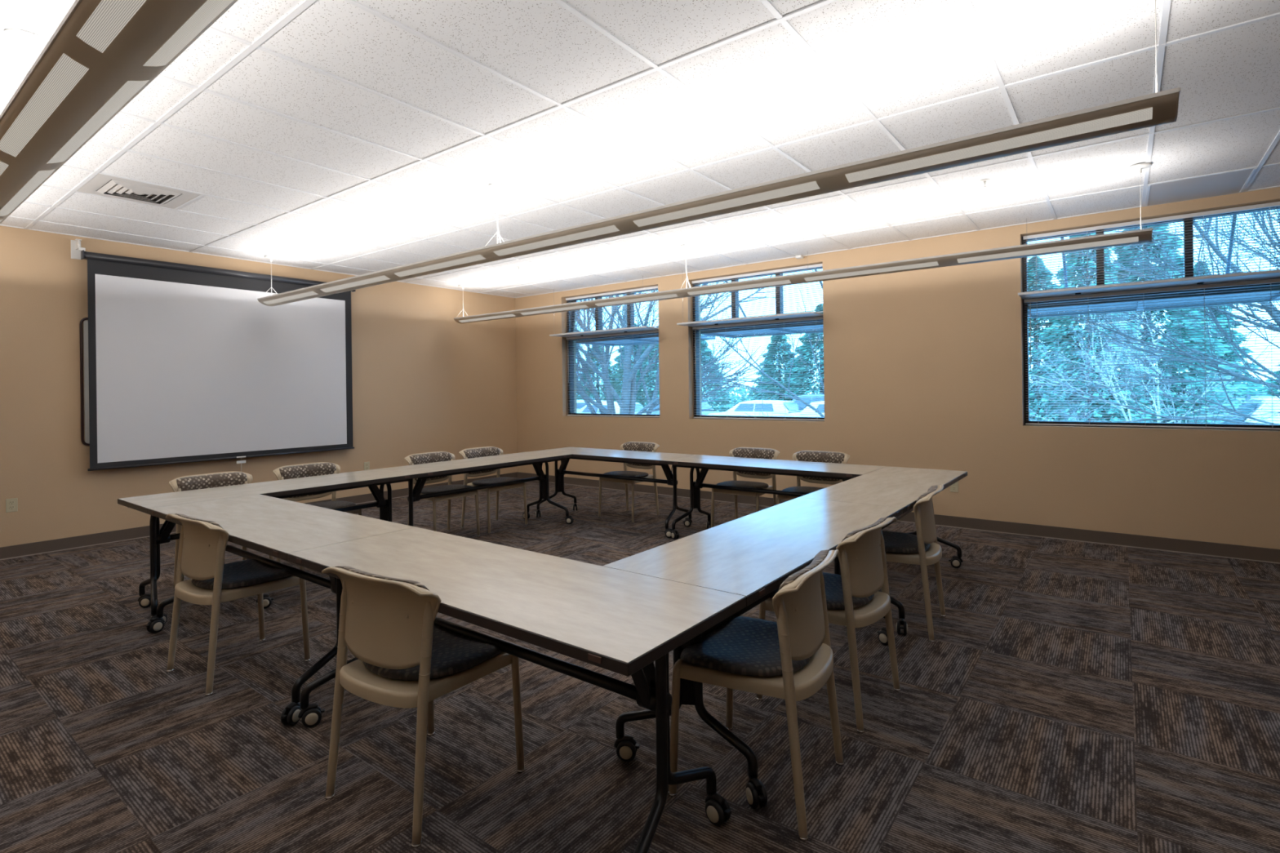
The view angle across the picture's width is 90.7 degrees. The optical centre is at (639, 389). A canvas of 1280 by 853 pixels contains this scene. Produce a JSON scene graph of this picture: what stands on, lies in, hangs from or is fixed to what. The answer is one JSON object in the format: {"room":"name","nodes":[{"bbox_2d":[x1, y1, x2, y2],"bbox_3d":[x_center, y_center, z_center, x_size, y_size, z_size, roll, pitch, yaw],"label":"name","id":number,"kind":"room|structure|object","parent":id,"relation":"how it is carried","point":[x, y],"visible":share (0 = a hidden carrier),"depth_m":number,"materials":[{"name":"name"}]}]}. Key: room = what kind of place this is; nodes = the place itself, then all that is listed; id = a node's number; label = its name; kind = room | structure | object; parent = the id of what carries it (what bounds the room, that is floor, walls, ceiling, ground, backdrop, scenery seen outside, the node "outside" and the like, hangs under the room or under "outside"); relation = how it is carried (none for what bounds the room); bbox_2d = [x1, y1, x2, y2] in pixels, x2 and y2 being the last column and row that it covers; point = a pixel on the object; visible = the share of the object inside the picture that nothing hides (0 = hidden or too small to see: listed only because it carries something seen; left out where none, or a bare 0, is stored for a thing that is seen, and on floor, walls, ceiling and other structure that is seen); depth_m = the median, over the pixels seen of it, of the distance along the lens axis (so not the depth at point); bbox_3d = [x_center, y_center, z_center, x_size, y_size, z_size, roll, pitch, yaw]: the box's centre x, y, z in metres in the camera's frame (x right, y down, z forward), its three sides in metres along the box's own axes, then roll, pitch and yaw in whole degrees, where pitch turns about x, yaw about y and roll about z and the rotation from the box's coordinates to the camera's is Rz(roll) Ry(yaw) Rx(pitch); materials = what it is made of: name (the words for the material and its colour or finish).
{"room":"conference room","nodes":[
{"label":"conference room","id":0,"kind":"room"},
{"bbox_2d":[0,225,517,546],"bbox_3d":[-4.770,-0.155,6.509,0.300,3.420,8.900,-1,0,37],"label":"wall","id":1,"kind":"structure","parent":0,"point":[424,380],"depth_m":6.47,"materials":[{"name":"beige paint"}]},
{"bbox_2d":[5,497,17,512],"bbox_3d":[-5.391,0.990,5.422,0.009,0.116,0.074,-1,0,37],"label":"wall outlet","id":2,"kind":"object","parent":1,"relation":"attached to","point":[11,504],"visible":1,"depth_m":5.42,"materials":[{"name":"beige plastic"}]},
{"bbox_2d":[79,317,89,445],"bbox_3d":[-4.417,-0.085,6.700,0.026,1.187,2.317,-1,0,37],"label":"whiteboard","id":3,"kind":"object","parent":1,"relation":"attached to","point":[83,343],"visible":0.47,"depth_m":5.80,"materials":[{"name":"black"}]},
{"bbox_2d":[71,239,355,471],"bbox_3d":[-4.300,-0.229,6.766,0.136,2.295,2.670,-1,0,37],"label":"projection screen","id":4,"kind":"object","parent":1,"relation":"attached to","point":[186,363],"visible":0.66,"depth_m":6.50,"materials":[{"name":"grey fabric"}]},
{"bbox_2d":[0,471,517,559],"bbox_3d":[-4.536,1.379,6.527,0.020,0.106,8.588,-1,0,37],"label":"baseboard","id":5,"kind":"structure","parent":1,"relation":"attached to","point":[80,541],"depth_m":5.90,"materials":[{"name":"brown plastic"}]},
{"bbox_2d":[0,480,1279,852],"bbox_3d":[-0.179,1.436,3.020,11.800,0.120,8.900,-1,0,37],"label":"floor","id":6,"kind":"structure","parent":0,"point":[1068,696],"depth_m":2.57,"materials":[{"name":"carpet"}]},
{"bbox_2d":[168,471,273,589],"bbox_3d":[-3.007,1.015,4.545,0.492,0.795,0.529,-1,0,37],"label":"chair","id":7,"kind":"object","parent":6,"relation":"on","point":[205,481],"visible":0.27,"depth_m":4.61,"materials":[{"name":"beige plastic"}]},
{"bbox_2d":[176,471,247,491],"bbox_3d":[-3.150,0.754,4.652,0.075,0.260,0.448,-1,0,37],"label":"cushion","id":8,"kind":"object","parent":7,"relation":"on","point":[205,481],"depth_m":4.64,"materials":[{"name":"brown fabric"}]},
{"bbox_2d":[165,513,311,696],"bbox_3d":[-2.049,1.003,3.205,0.529,0.795,0.492,-1,0,34],"label":"chair","id":9,"kind":"object","parent":6,"relation":"on","point":[202,544],"visible":0.95,"depth_m":3.06,"materials":[{"name":"beige plastic"}]},
{"bbox_2d":[174,513,222,528],"bbox_3d":[-2.152,0.742,3.060,0.448,0.260,0.075,-1,0,34],"label":"cushion","id":10,"kind":"object","parent":9,"relation":"on","point":[199,523],"depth_m":3.02,"materials":[{"name":"brown fabric"}]},
{"bbox_2d":[191,559,292,589],"bbox_3d":[-2.031,0.944,3.231,0.460,0.044,0.412,-1,0,34],"label":"seat cushion","id":11,"kind":"object","parent":9,"relation":"on","point":[248,574],"depth_m":3.15,"materials":[{"name":"black fabric"}]},
{"bbox_2d":[117,468,418,624],"bbox_3d":[-2.565,1.047,4.580,0.606,0.720,1.789,-1,0,37],"label":"folding table","id":12,"kind":"object","parent":6,"relation":"on","point":[371,478],"visible":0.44,"depth_m":4.35,"materials":[{"name":"grey laminate"}]},
{"bbox_2d":[145,493,415,725],"bbox_3d":[-1.974,1.039,3.380,1.799,0.720,0.660,-1,0,37],"label":"folding table","id":13,"kind":"object","parent":6,"relation":"on","point":[277,527],"visible":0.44,"depth_m":3.18,"materials":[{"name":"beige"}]},
{"bbox_2d":[272,462,361,570],"bbox_3d":[-2.606,1.010,5.120,0.492,0.795,0.529,-1,0,37],"label":"chair","id":14,"kind":"object","parent":6,"relation":"on","point":[310,469],"visible":0.41,"depth_m":5.20,"materials":[{"name":"beige plastic"}]},
{"bbox_2d":[279,462,336,497],"bbox_3d":[-2.749,0.750,5.227,0.075,0.260,0.448,-1,0,37],"label":"cushion","id":15,"kind":"object","parent":14,"relation":"on","point":[310,469],"depth_m":5.24,"materials":[{"name":"brown fabric"}]},
{"bbox_2d":[306,500,355,509],"bbox_3d":[-2.582,0.951,5.101,0.412,0.044,0.460,-1,0,37],"label":"seat cushion","id":16,"kind":"object","parent":14,"relation":"on","point":[331,504],"depth_m":5.17,"materials":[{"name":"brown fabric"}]},
{"bbox_2d":[321,565,524,848],"bbox_3d":[-0.762,0.986,2.219,0.529,0.795,0.492,-1,0,32],"label":"chair","id":17,"kind":"object","parent":6,"relation":"on","point":[406,660],"visible":0.94,"depth_m":2.05,"materials":[{"name":"beige plastic"}]},
{"bbox_2d":[334,565,428,590],"bbox_3d":[-0.857,0.725,2.069,0.448,0.260,0.075,-1,0,32],"label":"cushion","id":18,"kind":"object","parent":17,"relation":"on","point":[349,583],"depth_m":2.06,"materials":[{"name":"brown fabric"}]},
{"bbox_2d":[362,623,502,680],"bbox_3d":[-0.746,0.928,2.246,0.460,0.044,0.412,-1,0,32],"label":"seat cushion","id":19,"kind":"object","parent":17,"relation":"on","point":[455,656],"depth_m":2.14,"materials":[{"name":"black fabric"}]},
{"bbox_2d":[404,451,479,536],"bbox_3d":[-1.871,1.000,5.968,0.492,0.795,0.529,-1,0,37],"label":"chair","id":20,"kind":"object","parent":6,"relation":"on","point":[436,456],"visible":0.52,"depth_m":6.01,"materials":[{"name":"beige plastic"}]},
{"bbox_2d":[409,452,452,481],"bbox_3d":[-2.014,0.740,6.074,0.075,0.260,0.448,-1,0,37],"label":"cushion","id":21,"kind":"object","parent":20,"relation":"on","point":[427,457],"depth_m":6.09,"materials":[{"name":"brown fabric"}]},
{"bbox_2d":[421,484,471,495],"bbox_3d":[-1.846,0.942,5.949,0.412,0.044,0.460,-1,0,37],"label":"seat cushion","id":22,"kind":"object","parent":20,"relation":"on","point":[445,487],"depth_m":5.93,"materials":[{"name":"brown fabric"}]},
{"bbox_2d":[379,451,573,526],"bbox_3d":[-1.478,1.033,6.006,0.658,0.720,1.794,-1,0,37],"label":"folding table","id":23,"kind":"object","parent":6,"relation":"on","point":[436,469],"visible":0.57,"depth_m":5.88,"materials":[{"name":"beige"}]},
{"bbox_2d":[458,446,528,533],"bbox_3d":[-1.502,0.996,6.454,0.492,0.795,0.529,-1,0,37],"label":"chair","id":24,"kind":"object","parent":6,"relation":"on","point":[468,453],"visible":0.57,"depth_m":6.46,"materials":[{"name":"beige plastic"}]},
{"bbox_2d":[463,447,500,474],"bbox_3d":[-1.645,0.735,6.561,0.075,0.260,0.448,-1,0,37],"label":"cushion","id":25,"kind":"object","parent":24,"relation":"on","point":[468,453],"depth_m":6.57,"materials":[{"name":"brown fabric"}]},
{"bbox_2d":[471,477,519,487],"bbox_3d":[-1.478,0.937,6.434,0.412,0.044,0.460,-1,0,37],"label":"seat cushion","id":26,"kind":"object","parent":24,"relation":"on","point":[494,480],"depth_m":6.39,"materials":[{"name":"black fabric"}]},
{"bbox_2d":[287,527,746,852],"bbox_3d":[-0.549,1.021,2.284,1.809,0.720,0.617,-1,0,37],"label":"folding table","id":27,"kind":"object","parent":6,"relation":"on","point":[619,621],"visible":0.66,"depth_m":1.99,"materials":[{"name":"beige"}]},
{"bbox_2d":[533,446,700,537],"bbox_3d":[-0.270,1.018,6.579,1.823,0.720,0.613,-1,0,37],"label":"folding table","id":28,"kind":"object","parent":6,"relation":"on","point":[650,458],"visible":0.89,"depth_m":6.39,"materials":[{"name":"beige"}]},
{"bbox_2d":[598,441,659,523],"bbox_3d":[-0.112,0.978,6.875,0.529,0.795,0.492,-1,0,40],"label":"chair","id":29,"kind":"object","parent":6,"relation":"on","point":[629,446],"visible":0.67,"depth_m":6.87,"materials":[{"name":"beige plastic"}]},
{"bbox_2d":[603,471,648,477],"bbox_3d":[-0.133,0.920,6.851,0.460,0.044,0.412,-1,0,40],"label":"seat cushion","id":30,"kind":"object","parent":29,"relation":"on","point":[629,473],"depth_m":6.83,"materials":[{"name":"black fabric"}]},
{"bbox_2d":[622,441,655,466],"bbox_3d":[-0.002,0.715,7.010,0.448,0.260,0.075,-1,0,40],"label":"cushion","id":31,"kind":"object","parent":29,"relation":"on","point":[629,446],"depth_m":7.02,"materials":[{"name":"brown fabric"}]},
{"bbox_2d":[711,447,779,528],"bbox_3d":[1.008,0.964,6.008,0.529,0.795,0.492,-1,0,38],"label":"chair","id":32,"kind":"object","parent":6,"relation":"on","point":[745,452],"visible":0.6,"depth_m":6.03,"materials":[{"name":"beige plastic"}]},
{"bbox_2d":[715,480,768,491],"bbox_3d":[0.988,0.906,5.983,0.460,0.044,0.412,-1,0,38],"label":"seat cushion","id":33,"kind":"object","parent":32,"relation":"on","point":[735,483],"depth_m":5.94,"materials":[{"name":"black fabric"}]},
{"bbox_2d":[732,447,775,475],"bbox_3d":[1.113,0.700,6.146,0.448,0.260,0.075,-1,0,38],"label":"cushion","id":34,"kind":"object","parent":32,"relation":"on","point":[745,452],"depth_m":6.15,"materials":[{"name":"brown fabric"}]},
{"bbox_2d":[602,497,902,808],"bbox_3d":[0.658,1.006,2.887,0.623,0.720,1.810,-1,0,37],"label":"folding table","id":35,"kind":"object","parent":6,"relation":"on","point":[750,556],"visible":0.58,"depth_m":2.47,"materials":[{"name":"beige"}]},
{"bbox_2d":[667,549,844,841],"bbox_3d":[0.428,0.971,2.230,0.492,0.795,0.529,-1,0,31],"label":"chair","id":36,"kind":"object","parent":6,"relation":"on","point":[790,658],"visible":0.98,"depth_m":2.09,"materials":[{"name":"beige plastic"}]},
{"bbox_2d":[680,616,812,675],"bbox_3d":[0.400,0.913,2.246,0.412,0.044,0.460,-1,0,31],"label":"seat cushion","id":37,"kind":"object","parent":36,"relation":"on","point":[742,646],"depth_m":2.15,"materials":[{"name":"black fabric"}]},
{"bbox_2d":[778,549,829,590],"bbox_3d":[0.575,0.707,2.138,0.075,0.260,0.448,-1,0,31],"label":"cushion","id":38,"kind":"object","parent":36,"relation":"on","point":[802,579],"depth_m":2.09,"materials":[{"name":"brown fabric"}]},
{"bbox_2d":[666,454,886,539],"bbox_3d":[1.149,1.000,5.514,1.789,0.720,0.627,-1,0,37],"label":"folding table","id":39,"kind":"object","parent":6,"relation":"on","point":[844,472],"visible":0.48,"depth_m":5.50,"materials":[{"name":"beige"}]},
{"bbox_2d":[777,449,849,504],"bbox_3d":[1.540,0.957,5.601,0.529,0.795,0.492,-1,0,37],"label":"chair","id":40,"kind":"object","parent":6,"relation":"on","point":[824,456],"visible":0.44,"depth_m":5.71,"materials":[{"name":"beige plastic"}]},
{"bbox_2d":[782,486,823,497],"bbox_3d":[1.520,0.899,5.576,0.460,0.044,0.412,-1,0,37],"label":"seat cushion","id":41,"kind":"object","parent":40,"relation":"on","point":[796,489],"depth_m":5.60,"materials":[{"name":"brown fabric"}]},
{"bbox_2d":[795,450,844,480],"bbox_3d":[1.644,0.694,5.741,0.448,0.260,0.075,-1,0,37],"label":"cushion","id":42,"kind":"object","parent":40,"relation":"on","point":[824,456],"depth_m":5.75,"materials":[{"name":"brown fabric"}]},
{"bbox_2d":[755,516,900,733],"bbox_3d":[0.854,0.966,2.829,0.492,0.795,0.529,-1,0,40],"label":"chair","id":43,"kind":"object","parent":6,"relation":"on","point":[854,600],"visible":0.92,"depth_m":2.64,"materials":[{"name":"beige plastic"}]},
{"bbox_2d":[769,571,874,609],"bbox_3d":[0.829,0.908,2.850,0.412,0.044,0.460,-1,0,40],"label":"seat cushion","id":44,"kind":"object","parent":43,"relation":"on","point":[833,582],"depth_m":2.73,"materials":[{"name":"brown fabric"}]},
{"bbox_2d":[841,516,888,542],"bbox_3d":[0.986,0.702,2.717,0.075,0.260,0.448,-1,0,40],"label":"cushion","id":45,"kind":"object","parent":43,"relation":"on","point":[862,535],"depth_m":2.68,"materials":[{"name":"brown fabric"}]},
{"bbox_2d":[800,466,967,635],"bbox_3d":[1.720,0.992,4.315,0.633,0.720,1.789,-1,0,37],"label":"folding table","id":46,"kind":"object","parent":6,"relation":"on","point":[888,486],"visible":0.5,"depth_m":4.16,"materials":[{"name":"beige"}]},
{"bbox_2d":[844,484,946,642],"bbox_3d":[1.508,0.958,3.703,0.492,0.795,0.529,-1,0,33],"label":"chair","id":47,"kind":"object","parent":6,"relation":"on","point":[922,549],"visible":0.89,"depth_m":3.51,"materials":[{"name":"beige plastic"}]},
{"bbox_2d":[881,530,929,553],"bbox_3d":[1.480,0.899,3.721,0.412,0.044,0.460,-1,0,33],"label":"seat cushion","id":48,"kind":"object","parent":47,"relation":"on","point":[895,542],"depth_m":3.63,"materials":[{"name":"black fabric"}]},
{"bbox_2d":[915,484,937,502],"bbox_3d":[1.652,0.694,3.608,0.075,0.260,0.448,-1,0,33],"label":"cushion","id":49,"kind":"object","parent":47,"relation":"on","point":[933,490],"depth_m":3.46,"materials":[{"name":"brown fabric"}]},
{"bbox_2d":[0,0,1279,297],"bbox_3d":[-0.126,-1.494,3.139,11.800,0.050,9.200,-1,0,37],"label":"ceiling","id":50,"kind":"structure","parent":0,"point":[350,137],"depth_m":3.46,"materials":[{"name":"tile"}]},
{"bbox_2d":[0,0,237,223],"bbox_3d":[-2.511,-1.177,2.585,7.453,0.522,0.247,-1,0,37],"label":"pendant light","id":51,"kind":"object","parent":50,"relation":"hanging from","point":[102,54],"visible":1,"depth_m":1.91,"materials":[{"name":"beige paint"}]},
{"bbox_2d":[76,173,200,208],"bbox_3d":[-3.623,-1.422,4.572,0.585,0.018,0.585,-1,0,37],"label":"ceiling vent","id":52,"kind":"object","parent":50,"relation":"in","point":[100,184],"visible":1,"depth_m":4.54,"materials":[{"name":"white metal"}]},
{"bbox_2d":[549,275,658,337],"bbox_3d":[-0.514,-1.121,8.738,1.752,0.686,0.348,-1,0,37],"label":"shelf","id":53,"kind":"object","parent":50,"relation":"hanging from","point":[637,328],"visible":0.91,"depth_m":8.61,"materials":[{"name":"white metal"}]},
{"bbox_2d":[257,0,1180,306],"bbox_3d":[-1.027,-1.196,4.528,7.453,0.522,0.247,-1,0,37],"label":"pendant light","id":54,"kind":"object","parent":50,"relation":"hanging from","point":[1160,108],"visible":1,"depth_m":2.98,"materials":[{"name":"beige paint"}]},
{"bbox_2d":[676,255,822,326],"bbox_3d":[1.250,-1.143,7.390,1.752,0.686,0.348,-1,0,37],"label":"shelf","id":55,"kind":"object","parent":50,"relation":"hanging from","point":[811,313],"visible":0.94,"depth_m":7.27,"materials":[{"name":"white metal"}]},
{"bbox_2d":[453,162,1152,324],"bbox_3d":[0.472,-1.215,6.492,7.453,0.522,0.247,-1,0,37],"label":"pendant light","id":56,"kind":"object","parent":50,"relation":"hanging from","point":[1140,236],"visible":1,"depth_m":5.30,"materials":[{"name":"beige paint"}]},
{"bbox_2d":[1017,217,1279,299],"bbox_3d":[4.135,-1.180,5.187,1.752,0.686,0.348,-1,0,37],"label":"shelf","id":57,"kind":"object","parent":50,"relation":"hanging from","point":[1267,274],"visible":0.98,"depth_m":5.10,"materials":[{"name":"white metal"}]},
{"bbox_2d":[1145,168,1257,206],"bbox_3d":[4.209,-1.524,4.785,0.586,0.009,0.678,-1,0,37],"label":"panel","id":58,"kind":"object","parent":50,"relation":"attached to","point":[1233,182],"visible":1,"depth_m":4.76,"materials":[{"name":"grey"}]},
{"bbox_2d":[515,186,1279,549],"bbox_3d":[2.594,-0.009,6.676,11.800,3.900,0.300,-1,0,37],"label":"wall","id":59,"kind":"structure","parent":0,"point":[923,368],"depth_m":6.17,"materials":[{"name":"beige paint"}]},
{"bbox_2d":[566,288,659,417],"bbox_3d":[-0.355,-0.500,8.935,1.760,1.757,0.090,-1,0,37],"label":"window","id":60,"kind":"structure","parent":59,"relation":"in","point":[571,387],"depth_m":9.36,"materials":[{"name":"brown metal"}]},
{"bbox_2d":[565,285,658,333],"bbox_3d":[-0.408,-1.101,8.876,1.730,0.542,0.029,-1,0,37],"label":"blind","id":61,"kind":"object","parent":60,"relation":"attached to","point":[637,290],"visible":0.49,"depth_m":8.84,"materials":[{"name":"white metal"}]},
{"bbox_2d":[565,329,659,417],"bbox_3d":[-0.400,-0.207,8.871,1.730,1.157,0.040,-1,0,37],"label":"blind","id":62,"kind":"object","parent":60,"relation":"attached to","point":[655,331],"visible":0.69,"depth_m":8.80,"materials":[{"name":"white metal"}]},
{"bbox_2d":[577,307,715,346],"bbox_3d":[0.026,-1.132,9.444,1.952,0.811,0.985,-1,0,37],"label":"sunshade","id":63,"kind":"object","parent":59,"relation":"attached to","point":[645,338],"visible":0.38,"depth_m":9.51,"materials":[{"name":"blue"}]},
{"bbox_2d":[692,266,824,421],"bbox_3d":[1.409,-0.522,7.588,1.760,1.757,0.090,-1,0,37],"label":"window","id":64,"kind":"structure","parent":59,"relation":"in","point":[696,367],"depth_m":7.74,"materials":[{"name":"brown metal"}]},
{"bbox_2d":[691,263,822,321],"bbox_3d":[1.356,-1.123,7.529,1.730,0.542,0.029,-1,0,37],"label":"blind","id":65,"kind":"object","parent":64,"relation":"attached to","point":[817,265],"visible":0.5,"depth_m":7.48,"materials":[{"name":"white metal"}]},
{"bbox_2d":[692,315,824,420],"bbox_3d":[1.364,-0.230,7.524,1.730,1.157,0.040,-1,0,37],"label":"blind","id":66,"kind":"object","parent":64,"relation":"attached to","point":[754,323],"visible":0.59,"depth_m":7.47,"materials":[{"name":"white metal"}]},
{"bbox_2d":[700,269,823,337],"bbox_3d":[1.790,-1.154,8.097,1.952,0.811,0.985,-1,0,37],"label":"sunshade","id":67,"kind":"object","parent":59,"relation":"attached to","point":[724,334],"visible":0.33,"depth_m":8.18,"materials":[{"name":"blue"}]},
{"bbox_2d":[517,471,1279,564],"bbox_3d":[2.513,1.289,6.549,11.200,0.106,0.020,-1,0,37],"label":"baseboard","id":68,"kind":"structure","parent":59,"relation":"attached to","point":[1177,545],"depth_m":5.66,"materials":[{"name":"brown plastic"}]},
{"bbox_2d":[950,481,958,492],"bbox_3d":[3.053,0.935,6.140,0.074,0.116,0.009,-1,0,37],"label":"wall outlet","id":69,"kind":"object","parent":59,"relation":"attached to","point":[954,487],"visible":0.72,"depth_m":6.13,"materials":[{"name":"beige plastic"}]},
{"bbox_2d":[1022,206,1279,430],"bbox_3d":[4.294,-0.559,5.385,1.760,1.757,0.090,-1,0,37],"label":"window","id":70,"kind":"structure","parent":59,"relation":"in","point":[1026,382],"depth_m":5.46,"materials":[{"name":"brown metal"}]},
{"bbox_2d":[1022,201,1279,292],"bbox_3d":[4.241,-1.160,5.326,1.730,0.542,0.029,-1,0,37],"label":"blind","id":71,"kind":"object","parent":70,"relation":"attached to","point":[1203,214],"visible":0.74,"depth_m":5.22,"materials":[{"name":"white metal"}]},
{"bbox_2d":[1023,278,1279,429],"bbox_3d":[4.249,-0.267,5.321,1.730,1.157,0.040,-1,0,37],"label":"blind","id":72,"kind":"object","parent":70,"relation":"attached to","point":[1204,286],"visible":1,"depth_m":5.28,"materials":[{"name":"white metal"}]},
{"bbox_2d":[1028,214,1279,318],"bbox_3d":[4.675,-1.191,5.894,1.952,0.811,0.985,-1,0,37],"label":"sunshade","id":73,"kind":"object","parent":59,"relation":"attached to","point":[1122,300],"visible":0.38,"depth_m":5.81,"materials":[{"name":"blue"}]},
{"label":"outside","id":74,"kind":"structure","parent":0,"visible":0},
{"bbox_2d":[707,395,1193,422],"bbox_3d":[36.672,1.558,68.745,170.000,0.100,139.700,-1,0,37],"label":"ground","id":75,"kind":"structure","parent":74,"point":[740,396],"depth_m":65.58,"materials":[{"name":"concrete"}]},
{"bbox_2d":[576,400,606,410],"bbox_3d":[-3.259,1.276,34.245,4.410,1.480,1.808,-1,0,37],"label":"parked car","id":76,"kind":"object","parent":75,"relation":"on","point":[579,405],"visible":0.02,"depth_m":33.23,"materials":[{"name":"white paint"}]},
{"bbox_2d":[576,345,621,399],"bbox_3d":[-2.957,-0.709,44.124,5.140,5.441,5.068,-1,0,9],"label":"conifer tree","id":77,"kind":"object","parent":75,"relation":"on","point":[597,365],"visible":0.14,"depth_m":43.33,"materials":[{"name":"green plant"}]},
{"bbox_2d":[577,402,647,413],"bbox_3d":[-1.554,1.254,27.910,4.410,1.480,1.808,-1,0,37],"label":"parked car","id":78,"kind":"object","parent":75,"relation":"on","point":[584,408],"visible":0.02,"depth_m":27.18,"materials":[{"name":"white paint"}]},
{"bbox_2d":[600,323,659,406],"bbox_3d":[-0.179,-1.307,43.455,5.885,6.567,5.699,-1,0,-44],"label":"conifer tree","id":79,"kind":"object","parent":75,"relation":"on","point":[620,380],"visible":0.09,"depth_m":42.70,"materials":[{"name":"green plant"}]},
{"bbox_2d":[618,342,659,406],"bbox_3d":[0.701,-0.812,39.902,5.545,5.553,5.646,-1,0,40],"label":"conifer tree","id":80,"kind":"object","parent":75,"relation":"on","point":[652,374],"visible":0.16,"depth_m":39.15,"materials":[{"name":"green plant"}]},
{"bbox_2d":[576,275,775,414],"bbox_3d":[-0.598,-1.840,16.780,8.407,7.718,6.063,-1,0,-4],"label":"bare tree","id":81,"kind":"object","parent":75,"relation":"on","point":[628,390],"visible":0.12,"depth_m":16.52,"materials":[{"name":"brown plant"}]},
{"bbox_2d":[647,400,717,415],"bbox_3d":[1.524,1.215,29.963,4.410,1.480,1.808,-1,0,37],"label":"parked car","id":82,"kind":"object","parent":75,"relation":"on","point":[706,406],"visible":0.02,"depth_m":29.21,"materials":[{"name":"grey paint"}]},
{"bbox_2d":[700,334,737,412],"bbox_3d":[3.390,-0.628,36.299,4.827,5.118,4.895,-1,0,-37],"label":"conifer tree","id":83,"kind":"object","parent":75,"relation":"on","point":[726,404],"visible":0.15,"depth_m":35.75,"materials":[{"name":"green plant"}]},
{"bbox_2d":[658,270,824,417],"bbox_3d":[4.812,-0.744,16.295,9.077,6.705,3.839,-1,0,5],"label":"bare tree","id":84,"kind":"object","parent":75,"relation":"on","point":[795,397],"visible":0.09,"depth_m":16.46,"materials":[{"name":"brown plant"}]},
{"bbox_2d":[706,400,802,416],"bbox_3d":[5.021,1.170,27.293,4.410,1.480,1.808,-1,0,37],"label":"parked car","id":85,"kind":"object","parent":75,"relation":"on","point":[731,411],"visible":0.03,"depth_m":26.35,"materials":[{"name":"white paint"}]},
{"bbox_2d":[745,334,807,399],"bbox_3d":[7.241,-0.724,33.426,4.291,5.211,4.156,-1,0,0],"label":"conifer tree","id":86,"kind":"object","parent":75,"relation":"on","point":[772,355],"visible":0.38,"depth_m":32.98,"materials":[{"name":"green plant"}]},
{"bbox_2d":[776,304,823,399],"bbox_3d":[9.192,-1.243,31.875,5.646,6.200,5.545,-1,0,-6],"label":"conifer tree","id":87,"kind":"object","parent":75,"relation":"on","point":[798,371],"visible":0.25,"depth_m":31.60,"materials":[{"name":"green plant"}]},
{"bbox_2d":[791,393,824,409],"bbox_3d":[7.626,1.027,28.071,4.410,1.700,1.808,-1,0,37],"label":"parked car","id":88,"kind":"object","parent":75,"relation":"on","point":[802,397],"visible":0.02,"depth_m":27.41,"materials":[{"name":"grey paint"}]},
{"bbox_2d":[795,400,824,417],"bbox_3d":[8.206,1.130,24.232,4.410,1.480,1.808,-1,0,37],"label":"parked car","id":89,"kind":"object","parent":75,"relation":"on","point":[806,407],"visible":0.03,"depth_m":24.43,"materials":[{"name":"white paint"}]},
{"bbox_2d":[580,378,1276,419],"bbox_3d":[17.173,0.709,43.180,58.319,2.499,2.806,-1,0,37],"label":"hedge","id":90,"kind":"object","parent":75,"relation":"on","point":[744,395],"visible":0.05,"depth_m":49.11,"materials":[{"name":"green plant"}]},
{"bbox_2d":[1027,255,1125,422],"bbox_3d":[15.525,-1.700,24.520,5.545,6.954,5.646,-1,0,-3],"label":"conifer tree","id":91,"kind":"object","parent":75,"relation":"on","point":[1046,324],"visible":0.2,"depth_m":23.56,"materials":[{"name":"green plant"}]},
{"bbox_2d":[1029,233,1168,422],"bbox_3d":[15.960,-2.403,22.670,4.585,8.348,4.651,-1,0,13],"label":"conifer tree","id":92,"kind":"object","parent":75,"relation":"on","point":[1074,324],"visible":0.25,"depth_m":22.21,"materials":[{"name":"green plant"}]},
{"bbox_2d":[1029,275,1279,423],"bbox_3d":[9.111,0.141,12.475,5.895,4.902,3.981,-1,0,16],"label":"tree","id":93,"kind":"object","parent":75,"relation":"on","point":[1137,331],"visible":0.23,"depth_m":12.52,"materials":[{"name":"green plant"}]},
{"bbox_2d":[1028,208,1279,424],"bbox_3d":[9.466,-1.607,9.105,8.697,7.761,5.771,-1,0,4],"label":"bare tree","id":94,"kind":"object","parent":75,"relation":"on","point":[1182,352],"visible":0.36,"depth_m":8.96,"materials":[{"name":"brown plant"}]},
{"bbox_2d":[1055,223,1258,423],"bbox_3d":[18.651,-2.686,23.505,6.174,8.845,6.375,-1,0,-41],"label":"conifer tree","id":95,"kind":"object","parent":75,"relation":"on","point":[1184,335],"visible":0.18,"depth_m":22.07,"materials":[{"name":"green plant"}]},
{"bbox_2d":[1136,262,1271,423],"bbox_3d":[22.018,-1.675,24.811,4.664,6.738,4.581,-1,0,44],"label":"conifer tree","id":96,"kind":"object","parent":75,"relation":"on","point":[1235,332],"visible":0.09,"depth_m":24.04,"materials":[{"name":"green plant"}]},
{"bbox_2d":[1218,395,1276,414],"bbox_3d":[23.723,0.898,22.467,5.200,1.550,0.130,-1,0,37],"label":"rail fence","id":97,"kind":"object","parent":75,"relation":"on","point":[1247,396],"visible":0.02,"depth_m":23.46,"materials":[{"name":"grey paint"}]},
{"bbox_2d":[1221,395,1279,424],"bbox_3d":[14.364,0.942,12.608,4.410,1.700,1.808,-1,0,33],"label":"parked car","id":98,"kind":"object","parent":75,"relation":"on","point":[1247,409],"visible":0.02,"depth_m":12.91,"materials":[{"name":"white paint"}]},
{"bbox_2d":[1256,364,1279,395],"bbox_3d":[27.359,-0.502,25.106,5.551,4.257,5.630,-1,0,-31],"label":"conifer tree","id":99,"kind":"object","parent":75,"relation":"on","point":[1260,391],"visible":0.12,"depth_m":25.94,"materials":[{"name":"green plant"}]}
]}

